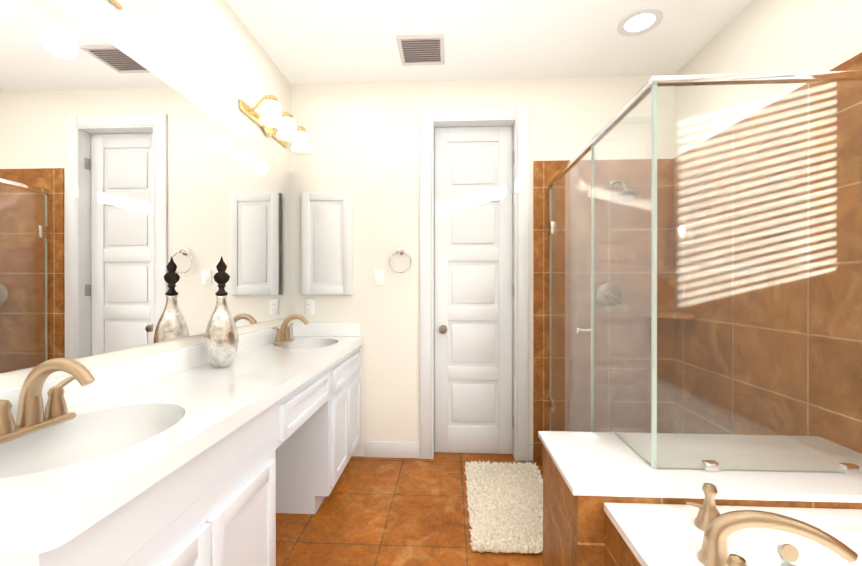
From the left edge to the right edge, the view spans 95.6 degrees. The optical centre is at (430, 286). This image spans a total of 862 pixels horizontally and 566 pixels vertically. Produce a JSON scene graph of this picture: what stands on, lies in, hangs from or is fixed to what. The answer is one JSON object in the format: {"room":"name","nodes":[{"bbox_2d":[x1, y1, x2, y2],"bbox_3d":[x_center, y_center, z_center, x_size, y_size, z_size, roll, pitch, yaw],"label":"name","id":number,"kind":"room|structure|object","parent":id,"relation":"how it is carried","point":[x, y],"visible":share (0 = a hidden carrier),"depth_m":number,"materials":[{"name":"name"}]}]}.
{"room":"bathroom","nodes":[
{"label":"bathroom","id":0,"kind":"room"},
{"bbox_2d":[0,0,290,390],"bbox_3d":[-1.195,-0.117,0.686,0.100,2.750,4.630,0,0,3],"label":"wall","id":1,"kind":"structure","parent":0,"point":[212,58],"depth_m":1.83,"materials":[{"name":"beige paint"}]},
{"bbox_2d":[109,0,167,19],"bbox_3d":[-1.013,-1.020,1.081,0.223,0.163,0.620,0,0,3],"label":"sconce","id":2,"kind":"object","parent":1,"relation":"attached to","point":[154,9],"visible":1,"depth_m":1.35,"materials":[{"name":"white glass"}]},
{"bbox_2d":[0,0,291,372],"bbox_3d":[-1.089,-0.306,1.771,0.005,1.065,2.248,0,0,3],"label":"mirror","id":3,"kind":"object","parent":1,"relation":"attached to","point":[137,201],"visible":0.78,"depth_m":1.36,"materials":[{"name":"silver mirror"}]},
{"bbox_2d":[0,322,291,424],"bbox_3d":[-1.081,0.322,1.768,0.020,0.100,2.259,0,0,3],"label":"backsplash","id":4,"kind":"structure","parent":1,"relation":"attached to","point":[110,379],"depth_m":1.43,"materials":[{"name":"white stone"}]},
{"bbox_2d":[239,94,311,152],"bbox_3d":[-0.945,-1.023,2.479,0.223,0.163,0.620,0,0,3],"label":"sconce","id":5,"kind":"object","parent":1,"relation":"attached to","point":[270,118],"visible":1,"depth_m":2.42,"materials":[{"name":"white glass"}]},
{"bbox_2d":[276,452,542,565],"bbox_3d":[0.235,1.309,0.654,2.960,0.100,4.700,0,0,3],"label":"floor","id":6,"kind":"structure","parent":0,"point":[374,511],"depth_m":2.08,"materials":[{"name":"tile"}]},
{"bbox_2d":[0,346,360,565],"bbox_3d":[-0.827,0.839,1.766,0.529,0.833,2.240,0,0,3],"label":"bathroom vanity","id":7,"kind":"object","parent":6,"relation":"on","point":[220,508],"depth_m":1.25,"materials":[{"name":"white wood"}]},
{"bbox_2d":[0,334,363,557],"bbox_3d":[-0.820,0.397,1.755,0.544,0.050,2.259,0,0,3],"label":"countertop","id":8,"kind":"structure","parent":7,"relation":"on","point":[38,519],"depth_m":0.94,"materials":[{"name":"white stone"}]},
{"bbox_2d":[0,358,94,444],"bbox_3d":[-0.961,0.278,1.001,0.198,0.189,0.294,0,0,3],"label":"faucet","id":9,"kind":"object","parent":8,"relation":"on","point":[32,417],"visible":0.98,"depth_m":0.99,"materials":[{"name":"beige metal"}]},
{"bbox_2d":[0,402,219,481],"bbox_3d":[-0.870,0.440,0.997,0.370,0.134,0.490,0,0,3],"label":"sink","id":10,"kind":"object","parent":8,"relation":"in","point":[100,431],"depth_m":1.12,"materials":[{"name":"white ceramic"}]},
{"bbox_2d":[204,256,238,367],"bbox_3d":[-0.965,0.116,1.802,0.140,0.509,0.140,0,0,3],"label":"bottle","id":11,"kind":"object","parent":8,"relation":"on","point":[221,340],"visible":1,"depth_m":1.77,"materials":[{"name":"silver glass"}]},
{"bbox_2d":[273,314,308,344],"bbox_3d":[-0.886,0.274,2.529,0.198,0.189,0.294,0,0,3],"label":"faucet","id":12,"kind":"object","parent":8,"relation":"on","point":[283,336],"visible":1,"depth_m":2.51,"materials":[{"name":"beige metal"}]},
{"bbox_2d":[260,338,343,349],"bbox_3d":[-0.795,0.437,2.525,0.370,0.134,0.490,0,0,3],"label":"sink","id":13,"kind":"object","parent":8,"relation":"in","point":[298,343],"depth_m":2.71,"materials":[{"name":"white ceramic"}]},
{"bbox_2d":[464,460,542,553],"bbox_3d":[0.461,1.239,2.276,0.513,0.031,0.930,0,0,3],"label":"bath rug","id":14,"kind":"object","parent":6,"relation":"on","point":[505,505],"visible":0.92,"depth_m":2.19,"materials":[{"name":"beige fabric"}]},
{"bbox_2d":[541,444,542,462],"bbox_3d":[1.222,1.195,2.233,0.918,0.120,1.083,0,0,3],"label":"shower curb","id":15,"kind":"object","parent":6,"relation":"on","point":[542,453],"visible":0.09,"depth_m":2.79,"materials":[{"name":"tile"}]},
{"bbox_2d":[548,70,861,473],"bbox_3d":[1.220,0.200,2.051,0.901,1.860,1.440,0,0,3],"label":"glass shower enclosure","id":16,"kind":"object","parent":15,"relation":"on","point":[652,84],"visible":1,"depth_m":1.36,"materials":[{"name":"clear glass"}]},
{"bbox_2d":[543,445,861,565],"bbox_3d":[1.016,0.963,0.550,1.163,0.592,2.270,0,0,3],"label":"tub surround","id":17,"kind":"object","parent":6,"relation":"on","point":[580,531],"visible":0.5,"depth_m":1.25,"materials":[{"name":"tile"}]},
{"bbox_2d":[538,431,861,502],"bbox_3d":[1.051,0.651,1.451,1.182,0.025,0.489,0,0,3],"label":"deck","id":18,"kind":"object","parent":17,"relation":"on","point":[599,464],"visible":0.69,"depth_m":1.38,"materials":[{"name":"white stone"}]},
{"bbox_2d":[604,502,861,565],"bbox_3d":[1.028,0.893,0.360,1.046,0.410,1.711,0,0,3],"label":"bathtub","id":19,"kind":"object","parent":17,"relation":"in","point":[662,534],"visible":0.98,"depth_m":1.08,"materials":[{"name":"white ceramic"}]},
{"bbox_2d":[686,483,857,565],"bbox_3d":[0.772,0.614,0.959,0.365,0.146,0.376,0,0,3],"label":"tub faucet","id":20,"kind":"object","parent":19,"relation":"on","point":[714,525],"visible":1,"depth_m":0.94,"materials":[{"name":"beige metal"}]},
{"bbox_2d":[291,74,674,456],"bbox_3d":[0.344,-0.121,2.888,2.760,2.750,0.120,0,0,3],"label":"wall","id":21,"kind":"structure","parent":0,"point":[364,139],"depth_m":2.86,"materials":[{"name":"beige paint"}]},
{"bbox_2d":[305,299,313,314],"bbox_3d":[-0.897,0.157,2.884,0.072,0.116,0.010,0,0,3],"label":"electrical outlet plate","id":22,"kind":"object","parent":21,"relation":"attached to","point":[309,306],"visible":1,"depth_m":2.88,"materials":[{"name":"white plastic"}]},
{"bbox_2d":[292,322,359,337],"bbox_3d":[-0.765,0.319,2.873,0.504,0.100,0.020,0,0,3],"label":"backsplash","id":23,"kind":"structure","parent":21,"relation":"attached to","point":[318,330],"depth_m":2.86,"materials":[{"name":"white stone"}]},
{"bbox_2d":[301,192,352,294],"bbox_3d":[-0.763,-0.311,2.862,0.380,0.753,0.037,0,0,3],"label":"upper cabinet","id":24,"kind":"object","parent":21,"relation":"attached to","point":[326,243],"visible":1,"depth_m":2.85,"materials":[{"name":"white wood"}]},
{"bbox_2d":[374,269,383,284],"bbox_3d":[-0.381,-0.064,2.858,0.072,0.116,0.010,0,0,3],"label":"switch plate","id":25,"kind":"object","parent":21,"relation":"attached to","point":[378,276],"visible":1,"depth_m":2.86,"materials":[{"name":"white plastic"}]},
{"bbox_2d":[389,247,411,272],"bbox_3d":[-0.221,-0.189,2.829,0.166,0.193,0.052,0,0,3],"label":"towel ring","id":26,"kind":"object","parent":21,"relation":"attached to","point":[400,250],"visible":1,"depth_m":2.81,"materials":[{"name":"silver metal"}]},
{"bbox_2d":[364,441,532,460],"bbox_3d":[0.123,1.196,2.835,1.223,0.115,0.014,0,0,3],"label":"baseboard","id":27,"kind":"structure","parent":21,"relation":"attached to","point":[379,449],"depth_m":2.85,"materials":[{"name":"white wood"}]},
{"bbox_2d":[434,126,512,453],"bbox_3d":[0.314,0.030,2.887,0.580,2.434,0.094,0,0,3],"label":"door","id":28,"kind":"structure","parent":21,"relation":"in","point":[473,241],"depth_m":2.92,"materials":[{"name":"white wood"}]},
{"bbox_2d":[420,106,528,460],"bbox_3d":[0.314,-0.018,2.879,0.784,2.542,0.142,0,0,3],"label":"door frame","id":29,"kind":"structure","parent":21,"relation":"attached to","point":[515,117],"depth_m":2.82,"materials":[{"name":"white wood"}]},
{"bbox_2d":[533,159,673,460],"bbox_3d":[1.228,0.179,2.779,0.985,2.150,0.012,0,0,3],"label":"tiled wall","id":30,"kind":"structure","parent":21,"relation":"attached to","point":[545,173],"depth_m":2.77,"materials":[{"name":"brown tile"}]},
{"bbox_2d":[596,283,622,306],"bbox_3d":[1.258,0.064,2.739,0.170,0.170,0.065,0,0,3],"label":"shower valve","id":31,"kind":"object","parent":30,"relation":"attached to","point":[606,291],"depth_m":2.76,"materials":[{"name":"silver metal"}]},
{"bbox_2d":[609,180,636,202],"bbox_3d":[1.283,-0.650,2.632,0.108,0.197,0.271,0,0,3],"label":"shower head","id":32,"kind":"object","parent":30,"relation":"attached to","point":[625,196],"depth_m":2.55},
{"bbox_2d":[638,312,694,318],"bbox_3d":[1.580,0.199,2.635,0.240,0.030,0.240,0,0,3],"label":"corner shelf","id":33,"kind":"object","parent":30,"relation":"attached to","point":[674,315],"depth_m":2.62,"materials":[{"name":"tile"}]},
{"bbox_2d":[225,0,752,83],"bbox_3d":[0.235,-1.541,0.648,2.960,0.100,4.700,0,0,3],"label":"ceiling","id":34,"kind":"structure","parent":0,"point":[320,41],"depth_m":2.34,"materials":[{"name":"white paint"}]},
{"bbox_2d":[396,34,444,65],"bbox_3d":[-0.059,-1.488,2.474,0.285,0.014,0.300,0,0,3],"label":"ceiling vent","id":35,"kind":"object","parent":34,"relation":"in","point":[421,49],"visible":1,"depth_m":2.46,"materials":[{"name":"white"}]},
{"bbox_2d":[617,8,662,35],"bbox_3d":[1.183,-1.490,2.213,0.230,0.010,0.230,0,0,3],"label":"recessed light","id":36,"kind":"object","parent":34,"relation":"in","point":[640,22],"visible":1,"depth_m":2.20,"materials":[{"name":"white"}]},
{"bbox_2d":[674,0,861,157],"bbox_3d":[1.661,-0.116,0.546,0.100,2.750,4.630,0,0,3],"label":"wall","id":37,"kind":"structure","parent":0,"point":[767,36],"depth_m":1.98,"materials":[{"name":"beige paint"}]},
{"bbox_2d":[673,52,861,453],"bbox_3d":[1.631,0.183,1.068,0.012,2.150,3.368,0,0,3],"label":"shower wall tile","id":38,"kind":"structure","parent":37,"relation":"attached to","point":[854,63],"depth_m":1.89,"materials":[{"name":"brown tile"}]}
]}

